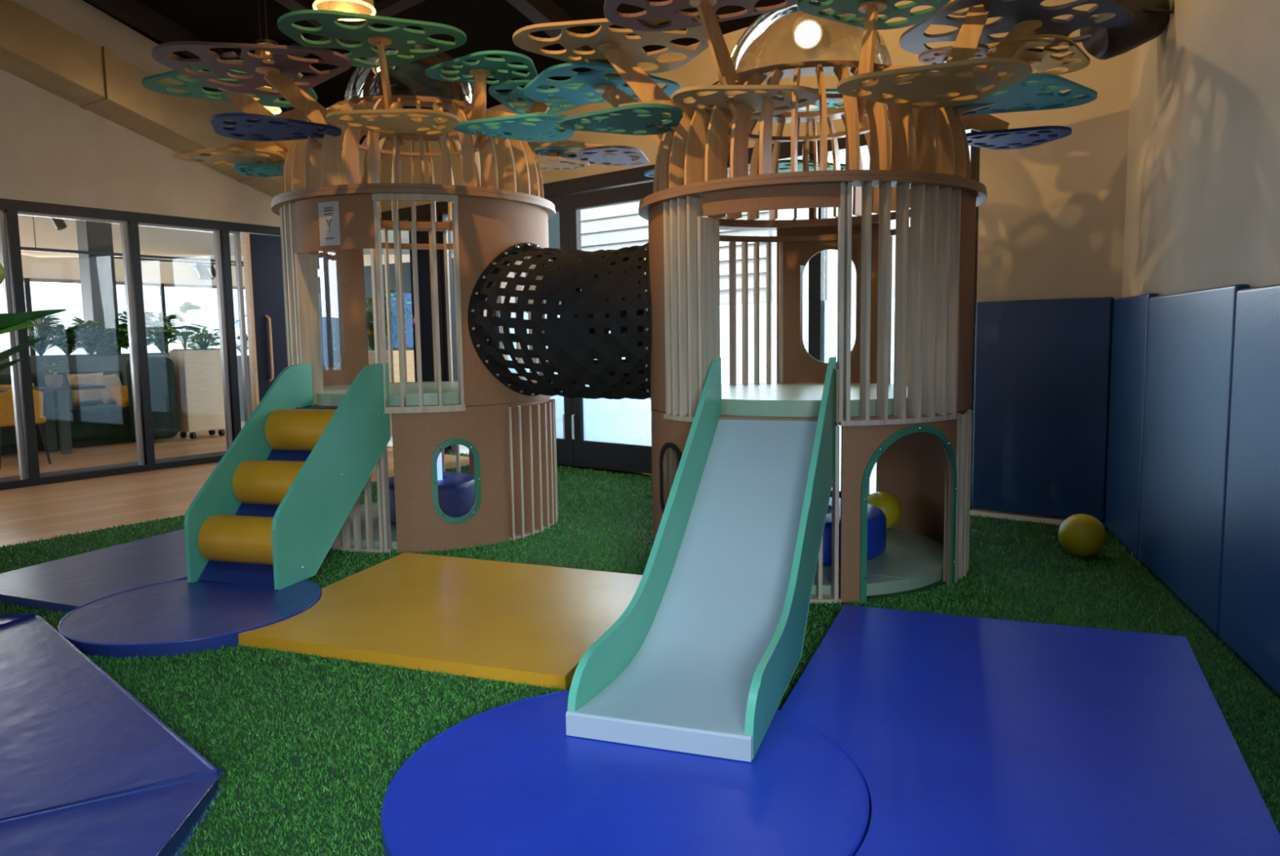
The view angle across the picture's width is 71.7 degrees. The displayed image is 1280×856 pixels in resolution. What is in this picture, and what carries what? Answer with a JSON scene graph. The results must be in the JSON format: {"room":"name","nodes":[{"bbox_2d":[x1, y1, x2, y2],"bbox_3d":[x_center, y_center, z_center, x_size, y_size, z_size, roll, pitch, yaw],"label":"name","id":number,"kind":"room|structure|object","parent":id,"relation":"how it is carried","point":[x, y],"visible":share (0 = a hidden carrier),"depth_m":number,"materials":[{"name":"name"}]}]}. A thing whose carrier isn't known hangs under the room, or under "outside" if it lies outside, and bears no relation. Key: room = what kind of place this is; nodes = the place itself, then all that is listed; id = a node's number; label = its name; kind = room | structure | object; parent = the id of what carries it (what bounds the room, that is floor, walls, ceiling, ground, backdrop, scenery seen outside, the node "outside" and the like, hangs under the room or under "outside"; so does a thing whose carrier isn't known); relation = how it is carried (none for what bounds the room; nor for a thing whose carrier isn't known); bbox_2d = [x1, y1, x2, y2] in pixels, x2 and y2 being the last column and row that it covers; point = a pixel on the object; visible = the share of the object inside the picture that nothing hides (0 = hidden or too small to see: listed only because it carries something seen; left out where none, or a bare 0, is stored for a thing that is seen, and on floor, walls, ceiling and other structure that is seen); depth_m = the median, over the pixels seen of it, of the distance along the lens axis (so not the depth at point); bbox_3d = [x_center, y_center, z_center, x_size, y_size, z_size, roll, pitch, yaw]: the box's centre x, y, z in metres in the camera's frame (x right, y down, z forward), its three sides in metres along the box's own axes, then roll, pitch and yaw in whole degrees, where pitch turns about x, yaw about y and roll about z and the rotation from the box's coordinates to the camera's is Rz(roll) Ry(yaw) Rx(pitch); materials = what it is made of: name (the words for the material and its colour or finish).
{"room":"indoor playground","nodes":[
{"label":"indoor playground","id":0,"kind":"room"},
{"bbox_2d":[0,262,4,284],"bbox_3d":[-2.581,-0.028,3.385,0.514,1.227,0.123,2,6,22],"label":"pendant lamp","id":1,"kind":"object","parent":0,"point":[2,268],"visible":1,"depth_m":3.27,"materials":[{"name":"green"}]},
{"bbox_2d":[75,220,120,354],"bbox_3d":[-7.334,-1.568,12.043,0.300,3.300,0.320,3,7,35],"label":"column","id":2,"kind":"structure","parent":0,"point":[97,272],"depth_m":11.89,"materials":[{"name":"grey"}]},
{"bbox_2d":[0,254,244,286],"bbox_3d":[-12.388,-2.693,11.376,0.150,1.170,27.001,3,7,35],"label":"wall","id":3,"kind":"structure","parent":0,"point":[53,268],"depth_m":16.10,"materials":[{"name":"white paint"}]},
{"bbox_2d":[23,277,159,355],"bbox_3d":[-9.513,-1.409,15.595,0.140,2.330,2.210,3,7,35],"label":"window","id":4,"kind":"structure","parent":3,"relation":"in","point":[27,282],"depth_m":14.71,"materials":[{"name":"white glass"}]},
{"bbox_2d":[156,283,244,352],"bbox_3d":[-8.259,-1.613,17.392,0.140,2.330,2.210,3,7,35],"label":"window","id":5,"kind":"structure","parent":3,"relation":"in","point":[160,290],"depth_m":16.45,"materials":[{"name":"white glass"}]},
{"bbox_2d":[197,263,213,279],"bbox_3d":[-8.304,-2.981,16.919,0.240,0.290,0.220,3,7,35],"label":"loudspeaker","id":6,"kind":"object","parent":3,"relation":"attached to","point":[206,267],"visible":0.53,"depth_m":16.84,"materials":[{"name":"white plastic"}]},
{"bbox_2d":[0,0,279,226],"bbox_3d":[-8.217,-4.699,3.140,0.120,6.484,16.671,3,7,35],"label":"wall","id":7,"kind":"structure","parent":0,"point":[53,149],"depth_m":8.00,"materials":[{"name":"paint"}]},
{"bbox_2d":[0,209,27,479],"bbox_3d":[-5.623,-0.651,7.179,0.100,2.290,0.985,3,7,35],"label":"window","id":8,"kind":"structure","parent":7,"relation":"in","point":[3,241],"depth_m":7.56,"materials":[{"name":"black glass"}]},
{"bbox_2d":[4,209,144,479],"bbox_3d":[-5.060,-0.742,7.988,0.100,2.290,0.985,3,7,35],"label":"door frame","id":9,"kind":"structure","parent":7,"relation":"in","point":[11,215],"depth_m":7.66,"materials":[{"name":"black metal"}]},
{"bbox_2d":[0,198,280,489],"bbox_3d":[-8.140,-0.260,3.588,0.100,2.440,16.671,3,7,35],"label":"window frame","id":10,"kind":"structure","parent":7,"relation":"attached to","point":[5,204],"depth_m":8.24,"materials":[{"name":"black"}]},
{"bbox_2d":[0,0,283,197],"bbox_3d":[-5.967,-3.497,5.950,0.495,3.386,9.600,3,7,35],"label":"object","id":11,"kind":"object","parent":7,"relation":"attached to","point":[34,49],"visible":0.58,"depth_m":7.65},
{"bbox_2d":[127,221,232,464],"bbox_3d":[-4.521,-0.829,8.760,0.100,2.290,0.895,3,7,35],"label":"door frame","id":12,"kind":"structure","parent":7,"relation":"in","point":[132,226],"depth_m":8.46,"materials":[{"name":"black metal"}]},
{"bbox_2d":[85,0,367,145],"bbox_3d":[-5.459,-4.018,6.487,0.140,2.814,8.000,4,8,39],"label":"trim","id":13,"kind":"structure","parent":7,"relation":"attached to","point":[133,12],"depth_m":7.83,"materials":[{"name":"black metal"}]},
{"bbox_2d":[219,230,250,441],"bbox_3d":[-4.202,-0.881,9.217,0.100,2.290,0.215,3,7,35],"label":"window","id":14,"kind":"structure","parent":7,"relation":"in","point":[224,234],"depth_m":9.17,"materials":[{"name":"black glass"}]},
{"bbox_2d":[241,232,341,413],"bbox_3d":[-3.754,-0.919,9.769,0.147,2.320,1.116,3,7,36],"label":"door","id":15,"kind":"structure","parent":7,"relation":"in","point":[262,254],"depth_m":9.46,"materials":[{"name":"blue"}]},
{"bbox_2d":[203,0,425,96],"bbox_3d":[-1.959,-3.253,6.864,6.200,0.282,0.080,4,8,39],"label":"trim","id":16,"kind":"structure","parent":7,"relation":"attached to","point":[386,8],"depth_m":6.90,"materials":[{"name":"black metal"}]},
{"bbox_2d":[240,421,469,453],"bbox_3d":[1.328,-0.064,12.540,14.000,0.059,8.880,4,8,39],"label":"floor","id":17,"kind":"structure","parent":0,"point":[463,448],"depth_m":10.08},
{"bbox_2d":[236,355,252,421],"bbox_3d":[-6.454,-0.597,13.658,0.400,1.012,1.300,3,7,35],"label":"planter","id":18,"kind":"object","parent":17,"relation":"on","point":[238,357],"visible":0.02,"depth_m":13.73,"materials":[{"name":"beige wood"}]},
{"bbox_2d":[186,325,220,348],"bbox_3d":[-6.614,-1.299,13.376,0.502,0.476,0.588,-5,7,-33],"label":"plant","id":19,"kind":"object","parent":18,"relation":"on","point":[191,345],"visible":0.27,"depth_m":13.29,"materials":[{"name":"green plant"}]},
{"bbox_2d":[235,333,248,352],"bbox_3d":[-6.242,-1.296,13.892,0.498,0.355,0.478,4,7,39],"label":"plant","id":20,"kind":"object","parent":18,"relation":"on","point":[238,336],"visible":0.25,"depth_m":13.90,"materials":[{"name":"green plant"}]},
{"bbox_2d":[368,350,375,364],"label":"wooden planter","id":21,"kind":"object","parent":17,"relation":"on","point":[371,357],"depth_m":11.34,"materials":[{"name":"brown wood"}]},
{"bbox_2d":[365,297,387,350],"bbox_3d":[-3.553,-1.365,11.676,0.580,0.698,0.566,-5,7,-34],"label":"bushy shrub","id":22,"kind":"object","parent":21,"relation":"on","point":[370,326],"visible":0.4,"depth_m":11.62,"materials":[{"name":"green plant"}]},
{"bbox_2d":[386,350,390,382],"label":"wooden planter","id":23,"kind":"object","parent":17,"relation":"on","point":[387,351],"depth_m":11.16,"materials":[{"name":"brown wood"}]},
{"bbox_2d":[369,288,413,350],"bbox_3d":[-3.173,-1.400,11.410,0.574,0.809,0.616,-6,8,-42],"label":"bushy shrub","id":24,"kind":"object","parent":23,"relation":"on","point":[393,308],"visible":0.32,"depth_m":11.39,"materials":[{"name":"green plant"}]},
{"bbox_2d":[392,350,399,382],"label":"wooden planter","id":25,"kind":"object","parent":17,"relation":"on","point":[396,358],"depth_m":11.21,"materials":[{"name":"brown wood"}]},
{"bbox_2d":[405,350,414,382],"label":"wooden planter","id":26,"kind":"object","parent":17,"relation":"on","point":[410,365],"depth_m":11.40,"materials":[{"name":"brown wood"}]},
{"bbox_2d":[364,257,457,381],"bbox_3d":[-3.796,-1.363,13.921,3.000,2.400,0.100,3,7,35],"label":"wall","id":27,"kind":"structure","parent":0,"point":[406,265],"depth_m":13.69,"materials":[{"name":"teal"}]},
{"bbox_2d":[363,253,526,313],"bbox_3d":[-3.691,-2.240,17.085,7.700,3.500,0.150,3,7,35],"label":"wall","id":28,"kind":"structure","parent":0,"point":[406,258],"depth_m":17.57,"materials":[{"name":"white paint"}]},
{"bbox_2d":[82,0,822,151],"bbox_3d":[-3.834,-4.926,0.107,10.609,5.650,16.751,3,7,35],"label":"ceiling","id":29,"kind":"structure","parent":0,"point":[486,24],"depth_m":7.57,"materials":[{"name":"paint"}]},
{"bbox_2d":[254,0,278,54],"bbox_3d":[-2.800,-3.167,6.608,0.218,0.962,0.218,-1,6,0],"label":"pendant lamp","id":30,"kind":"object","parent":29,"relation":"hanging from","point":[267,42],"visible":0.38,"depth_m":6.60,"materials":[{"name":"black metal"}]},
{"bbox_2d":[257,0,281,114],"bbox_3d":[-3.048,-3.084,7.119,0.258,1.042,0.258,-1,6,0],"label":"pendant lamp","id":31,"kind":"object","parent":29,"relation":"hanging from","point":[268,86],"visible":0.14,"depth_m":7.10,"materials":[{"name":"black metal"}]},
{"bbox_2d":[312,0,376,21],"bbox_3d":[-1.708,-3.062,5.022,0.348,1.342,0.348,-1,6,0],"label":"pendant lamp","id":32,"kind":"object","parent":29,"relation":"hanging from","point":[317,2],"visible":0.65,"depth_m":5.03,"materials":[{"name":"gold metal"}]},
{"bbox_2d":[792,13,822,49],"bbox_3d":[1.163,-2.842,6.144,0.212,0.415,0.213,-1,6,0],"label":"ceiling lamp","id":33,"kind":"object","parent":29,"relation":"hanging from","point":[807,32],"visible":0.96,"depth_m":6.10,"materials":[{"name":"glass"}]},
{"bbox_2d":[524,212,561,312],"bbox_3d":[-1.029,-1.495,11.841,1.300,3.000,0.100,4,8,39],"label":"wall","id":34,"kind":"structure","parent":0,"point":[553,224],"depth_m":11.74,"materials":[{"name":"teal"}]},
{"bbox_2d":[0,428,1279,855],"bbox_3d":[-9.079,0.053,13.257,35.541,0.123,33.434,2,6,23],"label":"floor","id":35,"kind":"structure","parent":0,"point":[392,772],"depth_m":3.73,"materials":[{"name":"carpet"}]},
{"bbox_2d":[0,613,35,626],"bbox_3d":[-3.167,0.883,3.385,0.845,0.071,1.180,1,6,18],"label":"floor mat","id":36,"kind":"object","parent":35,"relation":"on","point":[5,619],"visible":0.49,"depth_m":3.78,"materials":[{"name":"leather"}]},
{"bbox_2d":[0,309,66,371],"bbox_3d":[-2.662,0.185,3.533,0.850,1.293,0.340,-1,6,0],"label":"palm plant","id":37,"kind":"object","parent":36,"relation":"on","point":[9,322],"visible":1,"depth_m":3.49,"materials":[{"name":"green plant"}]},
{"bbox_2d":[0,389,51,469],"bbox_3d":[-6.344,-0.014,8.981,0.513,0.802,0.493,3,7,35],"label":"dining chair","id":38,"kind":"object","parent":35,"relation":"on","point":[6,406],"visible":0.56,"depth_m":8.77,"materials":[{"name":"yellow fabric"}]},
{"bbox_2d":[0,384,106,453],"bbox_3d":[-7.083,-0.017,9.362,0.660,0.750,2.460,3,7,35],"label":"dining table","id":39,"kind":"object","parent":35,"relation":"on","point":[61,393],"visible":0.96,"depth_m":9.94,"materials":[{"name":"grey"}]},
{"bbox_2d":[37,360,67,386],"bbox_3d":[-6.545,-0.603,9.889,0.272,0.292,0.294,1,6,18],"label":"plant pot","id":40,"kind":"object","parent":39,"relation":"on","point":[55,380],"visible":1,"depth_m":9.84,"materials":[{"name":"ceramic"}]},
{"bbox_2d":[0,352,169,385],"bbox_3d":[-7.345,-0.377,11.243,0.400,1.092,2.900,3,7,35],"label":"planter","id":41,"kind":"object","parent":35,"relation":"on","point":[102,362],"visible":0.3,"depth_m":11.25,"materials":[{"name":"black soil"}]},
{"bbox_2d":[26,315,70,355],"bbox_3d":[-7.460,-1.159,11.014,0.660,0.541,0.602,3,7,35],"label":"leafy plant","id":42,"kind":"object","parent":41,"relation":"on","point":[42,326],"visible":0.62,"depth_m":10.98,"materials":[{"name":"green plant"}]},
{"bbox_2d":[44,324,96,355],"bbox_3d":[-7.304,-1.118,11.272,0.627,0.407,0.617,4,8,39],"label":"leafy plant","id":43,"kind":"object","parent":41,"relation":"on","point":[67,349],"visible":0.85,"depth_m":11.20,"materials":[{"name":"green plant"}]},
{"bbox_2d":[68,316,119,354],"bbox_3d":[-7.146,-1.192,11.506,0.619,0.498,0.624,-6,8,-42],"label":"leafy plant","id":44,"kind":"object","parent":41,"relation":"on","point":[91,324],"visible":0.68,"depth_m":11.44,"materials":[{"name":"green plant"}]},
{"bbox_2d":[90,324,128,353],"bbox_3d":[-6.953,-1.185,11.725,0.612,0.434,0.614,-1,6,0],"label":"leafy plant","id":45,"kind":"object","parent":41,"relation":"on","point":[114,348],"visible":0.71,"depth_m":11.66,"materials":[{"name":"green plant"}]},
{"bbox_2d":[107,309,159,343],"bbox_3d":[-6.808,-1.294,11.969,0.629,0.597,0.635,-6,8,-43],"label":"leafy plant","id":46,"kind":"object","parent":41,"relation":"on","point":[124,321],"visible":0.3,"depth_m":11.93,"materials":[{"name":"green plant"}]},
{"bbox_2d":[146,311,182,352],"bbox_3d":[-6.605,-1.314,12.238,0.536,0.577,0.493,3,7,31],"label":"round shrub","id":47,"kind":"object","parent":41,"relation":"on","point":[162,344],"visible":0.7,"depth_m":12.19,"materials":[{"name":"green plant"}]},
{"bbox_2d":[0,356,178,454],"bbox_3d":[-7.009,-0.263,10.286,1.215,1.050,2.700,3,7,35],"label":"sofa","id":48,"kind":"object","parent":35,"relation":"on","point":[94,424],"visible":0.53,"depth_m":10.81,"materials":[{"name":"green fabric"}]},
{"bbox_2d":[0,382,34,387],"bbox_3d":[-7.205,-0.357,10.302,0.260,0.314,0.380,3,7,35],"label":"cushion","id":49,"kind":"object","parent":48,"relation":"on","point":[33,384],"visible":0.05,"depth_m":10.21,"materials":[{"name":"yellow fabric"}]},
{"bbox_2d":[66,372,109,406],"bbox_3d":[-6.801,-0.476,10.913,0.210,0.407,0.420,3,7,35],"label":"cushion","id":50,"kind":"object","parent":48,"relation":"on","point":[92,396],"visible":0.77,"depth_m":10.81,"materials":[{"name":"beige fabric"}]},
{"bbox_2d":[93,373,122,404],"bbox_3d":[-6.631,-0.486,11.087,0.224,0.376,0.400,0,6,6],"label":"cushion","id":51,"kind":"object","parent":48,"relation":"on","point":[110,380],"visible":0.77,"depth_m":10.95,"materials":[{"name":"beige fabric"}]},
{"bbox_2d":[111,385,128,407],"bbox_3d":[-6.454,-0.392,11.122,0.298,0.270,0.380,1,6,18],"label":"cushion","id":52,"kind":"object","parent":48,"relation":"on","point":[119,394],"visible":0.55,"depth_m":10.98,"materials":[{"name":"yellow fabric"}]},
{"bbox_2d":[0,528,186,613],"bbox_3d":[-2.675,0.738,4.756,0.988,0.042,1.370,1,6,22],"label":"floor mat","id":53,"kind":"object","parent":35,"relation":"on","point":[67,584],"visible":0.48,"depth_m":4.50,"materials":[{"name":"leather"}]},
{"bbox_2d":[0,614,222,820],"bbox_3d":[-2.346,0.950,2.608,2.058,0.071,1.402,5,8,44],"label":"floor mat","id":54,"kind":"object","parent":35,"relation":"on","point":[71,734],"visible":0.96,"depth_m":2.63,"materials":[{"name":"leather"}]},
{"bbox_2d":[0,771,223,855],"bbox_3d":[-1.588,1.029,1.721,1.464,0.071,0.750,-4,7,-28],"label":"floor mat","id":55,"kind":"object","parent":35,"relation":"on","point":[148,821],"visible":1,"depth_m":2.14,"materials":[{"name":"leather"}]},
{"bbox_2d":[57,577,320,657],"bbox_3d":[-1.958,0.807,3.919,1.032,0.057,1.034,-1,6,0],"label":"floor mat","id":56,"kind":"object","parent":35,"relation":"on","point":[178,616],"visible":0.78,"depth_m":3.75,"materials":[{"name":"blue plastic"}]},
{"bbox_2d":[183,362,391,590],"bbox_3d":[-1.792,0.192,4.630,0.534,1.028,1.017,1,6,17],"label":"steps","id":57,"kind":"structure","parent":56,"relation":"on","point":[273,508],"depth_m":4.48,"materials":[{"name":"green laminate"}]},
{"bbox_2d":[168,348,225,439],"bbox_3d":[-5.671,-0.448,11.414,0.350,1.137,0.540,3,7,35],"label":"cabinet","id":58,"kind":"object","parent":35,"relation":"on","point":[198,380],"visible":0.93,"depth_m":11.24,"materials":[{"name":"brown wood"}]},
{"bbox_2d":[153,301,213,349],"bbox_3d":[-5.755,-1.291,11.149,0.626,0.625,0.811,-3,6,-18],"label":"monstera","id":59,"kind":"object","parent":58,"relation":"on","point":[186,306],"visible":0.9,"depth_m":11.22,"materials":[{"name":"green plant"}]},
{"bbox_2d":[176,328,220,348],"bbox_3d":[-5.585,-1.136,11.374,0.548,0.268,0.582,-1,6,0],"label":"trailing plant","id":60,"kind":"object","parent":58,"relation":"on","point":[202,344],"visible":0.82,"depth_m":11.33,"materials":[{"name":"green plant"}]},
{"bbox_2d":[141,9,648,552],"bbox_3d":[-1.473,-0.855,5.506,3.092,3.029,2.127,-1,6,0],"label":"tower","id":61,"kind":"object","parent":35,"relation":"on","point":[325,206],"visible":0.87,"depth_m":5.07,"materials":[{"name":"brown wood"}]},
{"bbox_2d":[388,471,475,524],"bbox_3d":[-1.383,0.456,5.834,0.660,0.250,0.660,-1,6,0],"label":"padded seat","id":62,"kind":"object","parent":61,"relation":"on","point":[456,490],"visible":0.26,"depth_m":5.61,"materials":[{"name":"blue plastic"}]},
{"bbox_2d":[436,451,442,479],"bbox_3d":[-1.387,0.211,5.809,0.180,0.738,0.180,-1,6,0],"label":"tube","id":63,"kind":"object","parent":61,"relation":"in","point":[439,466],"visible":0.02,"depth_m":5.78,"materials":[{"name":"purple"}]},
{"bbox_2d":[238,551,642,688],"bbox_3d":[-0.773,0.789,3.944,1.607,0.049,1.356,1,6,20],"label":"floor mat","id":64,"kind":"object","parent":35,"relation":"on","point":[532,624],"visible":0.95,"depth_m":3.68,"materials":[{"name":"yellow plastic"}]},
{"bbox_2d":[381,689,869,855],"bbox_3d":[-0.035,0.941,2.317,1.232,0.057,1.234,-1,6,0],"label":"floor mat","id":65,"kind":"object","parent":35,"relation":"on","point":[509,779],"visible":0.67,"depth_m":2.23,"materials":[{"name":"blue plastic"}]},
{"bbox_2d":[565,356,835,761],"bbox_3d":[0.330,0.286,3.258,0.552,1.046,1.778,1,6,19],"label":"slide","id":66,"kind":"object","parent":65,"relation":"on","point":[702,658],"visible":0.99,"depth_m":3.24,"materials":[{"name":"plastic"}]},
{"bbox_2d":[0,451,1279,855],"bbox_3d":[-0.947,0.718,4.796,8.307,0.025,6.164,4,7,38],"label":"artificial turf","id":67,"kind":"object","parent":35,"relation":"on","point":[80,548],"visible":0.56,"depth_m":3.25,"materials":[{"name":"plastic"}]},
{"bbox_2d":[512,0,1134,603],"bbox_3d":[0.725,-0.730,4.636,2.805,2.888,2.528,5,8,44],"label":"tower","id":68,"kind":"object","parent":35,"relation":"on","point":[917,428],"visible":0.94,"depth_m":4.11,"materials":[{"name":"brown wood"}]},
{"bbox_2d":[467,241,651,399],"bbox_3d":[-0.265,-0.629,5.194,1.141,0.945,0.920,2,6,25],"label":"tunnel","id":69,"kind":"object","parent":68,"relation":"attached to","point":[614,296],"visible":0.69,"depth_m":4.90,"materials":[{"name":"black"}]},
{"bbox_2d":[816,497,886,565],"bbox_3d":[0.893,0.538,4.781,0.840,0.210,0.840,-1,6,0],"label":"padded seat","id":70,"kind":"object","parent":68,"relation":"on","point":[877,518],"visible":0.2,"depth_m":4.48,"materials":[{"name":"leather"}]},
{"bbox_2d":[867,491,902,528],"bbox_3d":[1.408,0.482,5.158,0.224,0.224,0.224,-1,6,0],"label":"ball","id":71,"kind":"object","parent":68,"relation":"on","point":[888,503],"visible":0.46,"depth_m":5.08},
{"bbox_2d":[780,604,1279,855],"bbox_3d":[1.024,0.905,2.536,1.266,0.047,2.282,2,6,23],"label":"floor mat","id":72,"kind":"object","parent":35,"relation":"on","point":[965,735],"visible":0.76,"depth_m":2.51,"materials":[{"name":"blue plastic"}]},
{"bbox_2d":[1057,513,1106,557],"bbox_3d":[2.339,0.569,4.686,0.230,0.230,0.230,-1,6,0],"label":"ball","id":73,"kind":"object","parent":35,"relation":"on","point":[1081,535],"visible":1,"depth_m":4.61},
{"bbox_3d":[-7.033,0.706,5.944,7.141,0.007,9.883,-1,6,0],"label":"door track","id":74,"kind":"object","parent":35,"relation":"on","visible":0},
{"bbox_2d":[0,450,226,480],"bbox_3d":[-7.029,0.699,5.940,0.540,0.008,11.601,3,7,35],"label":"trim","id":75,"kind":"structure","parent":74,"relation":"on","point":[59,472],"depth_m":8.78,"materials":[{"name":"grey"}]},
{"bbox_2d":[580,168,773,304],"bbox_3d":[0.314,-1.473,10.205,2.750,3.248,0.100,4,8,39],"label":"window","id":76,"kind":"structure","parent":0,"point":[616,226],"depth_m":10.34,"materials":[{"name":"grey"}]},
{"bbox_2d":[363,0,1131,528],"bbox_3d":[-0.210,-1.418,7.801,8.060,3.642,0.140,4,8,39],"label":"wall","id":77,"kind":"structure","parent":0,"point":[1051,224],"depth_m":5.54,"materials":[{"name":"paint"}]},
{"bbox_2d":[362,248,368,364],"bbox_3d":[-2.881,-1.056,10.038,1.080,2.450,0.100,4,8,39],"label":"window","id":78,"kind":"structure","parent":77,"relation":"in","point":[362,249],"depth_m":10.31,"materials":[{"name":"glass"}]},
{"bbox_2d":[274,0,472,120],"bbox_3d":[-4.149,-3.979,5.403,0.160,2.815,8.000,4,8,39],"label":"trim","id":79,"kind":"structure","parent":77,"relation":"attached to","point":[412,74],"depth_m":7.94,"materials":[{"name":"black metal"}]},
{"bbox_2d":[408,213,455,453],"bbox_3d":[-2.229,-0.985,9.497,0.520,2.500,0.110,4,8,39],"label":"door","id":80,"kind":"structure","parent":77,"relation":"attached to","point":[422,237],"depth_m":9.43,"materials":[{"name":"black"}]},
{"bbox_2d":[439,213,456,448],"bbox_3d":[-1.825,-0.983,9.168,0.620,2.450,0.100,4,8,39],"label":"window","id":81,"kind":"structure","parent":77,"relation":"in","point":[442,217],"depth_m":9.27,"materials":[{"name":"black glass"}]},
{"bbox_2d":[490,195,573,465],"bbox_3d":[-1.072,-0.906,8.495,1.105,2.470,0.125,4,8,39],"label":"door","id":82,"kind":"structure","parent":77,"relation":"in","point":[563,405],"depth_m":8.29,"materials":[{"name":"black"}]},
{"bbox_2d":[506,0,620,76],"bbox_3d":[-2.762,-3.937,4.255,0.140,2.814,8.000,4,8,39],"label":"trim","id":83,"kind":"structure","parent":77,"relation":"attached to","point":[538,11],"depth_m":6.76,"materials":[{"name":"black metal"}]},
{"bbox_2d":[567,182,653,474],"bbox_3d":[-0.204,-0.847,7.781,1.125,2.470,0.125,4,8,39],"label":"door","id":84,"kind":"structure","parent":77,"relation":"in","point":[615,434],"depth_m":7.92,"materials":[{"name":"black"}]},
{"bbox_2d":[380,129,971,221],"bbox_3d":[-0.566,-2.174,7.984,7.200,0.120,0.140,4,8,39],"label":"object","id":85,"kind":"structure","parent":77,"relation":"attached to","point":[635,175],"depth_m":7.69,"materials":[{"name":"black"}]},
{"bbox_2d":[676,301,808,470],"bbox_3d":[0.773,-0.805,7.029,1.320,2.450,0.100,4,8,39],"label":"window","id":86,"kind":"structure","parent":77,"relation":"in","point":[724,308],"depth_m":6.97,"materials":[{"name":"clear glass"}]},
{"bbox_2d":[808,129,980,505],"bbox_3d":[1.756,-0.738,6.220,1.230,2.450,0.100,4,8,39],"label":"window","id":87,"kind":"structure","parent":77,"relation":"in","point":[822,313],"depth_m":6.50,"materials":[{"name":"clear glass"}]},
{"bbox_2d":[969,509,1063,524],"bbox_3d":[2.470,0.580,5.591,0.790,0.035,0.015,4,8,39],"label":"baseboard","id":88,"kind":"structure","parent":77,"relation":"attached to","point":[1034,519],"depth_m":5.64,"materials":[{"name":"white paint"}]},
{"bbox_2d":[971,297,1114,521],"bbox_3d":[2.503,-0.123,5.552,0.795,1.350,0.071,4,8,39],"label":"pad","id":89,"kind":"object","parent":77,"relation":"attached to","point":[1042,366],"visible":0.94,"depth_m":5.51,"materials":[{"name":"leather"}]},
{"bbox_2d":[833,368,840,423],"bbox_3d":[0.869,-0.141,3.907,0.030,0.240,0.059,-2,6,-12],"label":"vertical slat","id":90,"kind":"object","parent":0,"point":[837,419],"depth_m":3.88,"materials":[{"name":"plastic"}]},
{"bbox_2d":[1121,0,1279,297],"bbox_3d":[1.681,-2.088,1.069,0.120,6.286,8.397,1,6,17],"label":"wall","id":91,"kind":"structure","parent":0,"point":[1202,211],"depth_m":3.80,"materials":[{"name":"paint"}]},
{"bbox_2d":[1080,0,1174,60],"bbox_3d":[2.456,-2.223,4.391,0.471,0.745,0.382,4,7,38],"label":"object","id":92,"kind":"object","parent":91,"relation":"attached to","point":[1151,16],"visible":0.8,"depth_m":4.34,"materials":[{"name":"black metal"}]},
{"bbox_2d":[1102,293,1158,556],"bbox_3d":[2.716,-0.044,4.928,0.051,1.362,0.868,1,6,17],"label":"pad","id":93,"kind":"object","parent":91,"relation":"attached to","point":[1130,319],"visible":0.73,"depth_m":4.85,"materials":[{"name":"leather"}]},
{"bbox_2d":[1137,284,1249,635],"bbox_3d":[2.411,0.074,3.920,0.051,1.342,1.241,1,6,17],"label":"pad","id":94,"kind":"object","parent":91,"relation":"attached to","point":[1190,342],"visible":0.83,"depth_m":3.77,"materials":[{"name":"leather"}]},
{"bbox_2d":[1218,284,1279,695],"bbox_3d":[2.055,0.210,2.739,0.051,1.322,1.229,1,6,17],"label":"pad","id":95,"kind":"object","parent":91,"relation":"attached to","point":[1250,616],"visible":1,"depth_m":3.06,"materials":[{"name":"leather"}]},
{"bbox_3d":[-10.280,-2.787,7.446,19.676,0.150,23.434,-1,6,0],"label":"ceiling","id":96,"kind":"structure","parent":0,"visible":0},
{"bbox_2d":[20,216,243,263],"bbox_3d":[-6.418,-2.869,12.825,0.040,0.900,5.800,3,7,35],"label":"track rail","id":97,"kind":"object","parent":96,"relation":"hanging from","point":[23,248],"visible":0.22,"depth_m":11.79,"materials":[{"name":"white metal"}]},
{"bbox_2d":[193,262,207,278],"bbox_3d":[-6.388,-2.293,12.862,0.177,0.234,0.116,-1,6,0],"label":"track spotlight","id":98,"kind":"object","parent":97,"relation":"attached to","point":[198,268],"visible":1,"depth_m":12.82,"materials":[{"name":"white metal"}]},
{"bbox_2d":[114,256,243,266],"bbox_3d":[-9.810,-2.883,12.495,0.040,0.700,13.801,3,7,35],"label":"track rail","id":99,"kind":"object","parent":96,"relation":"hanging from","point":[115,257],"visible":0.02,"depth_m":15.15,"materials":[{"name":"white metal"}]},
{"bbox_2d":[208,265,216,278],"bbox_3d":[-7.565,-2.765,15.699,0.177,0.234,0.116,-1,6,0],"label":"track spotlight","id":100,"kind":"object","parent":99,"relation":"attached to","point":[211,269],"visible":0.83,"depth_m":15.66,"materials":[{"name":"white metal"}]},
{"bbox_2d":[17,214,453,257],"bbox_3d":[-5.597,-2.904,13.048,7.109,0.716,0.721,-1,6,-4],"label":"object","id":101,"kind":"object","parent":96,"relation":"hanging from","point":[153,241],"visible":0.24,"depth_m":12.64,"materials":[{"name":"white paint"}]},
{"bbox_3d":[-8.489,-2.463,7.397,3.973,0.540,5.688,-1,6,0],"label":"track rail","id":102,"kind":"object","parent":96,"relation":"hanging from","visible":0},
{"bbox_2d":[50,217,66,230],"bbox_3d":[-6.615,-2.365,10.062,0.177,0.234,0.116,-1,6,0],"label":"track spotlight","id":103,"kind":"object","parent":102,"relation":"attached to","point":[60,224],"visible":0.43,"depth_m":10.03,"materials":[{"name":"black metal"}]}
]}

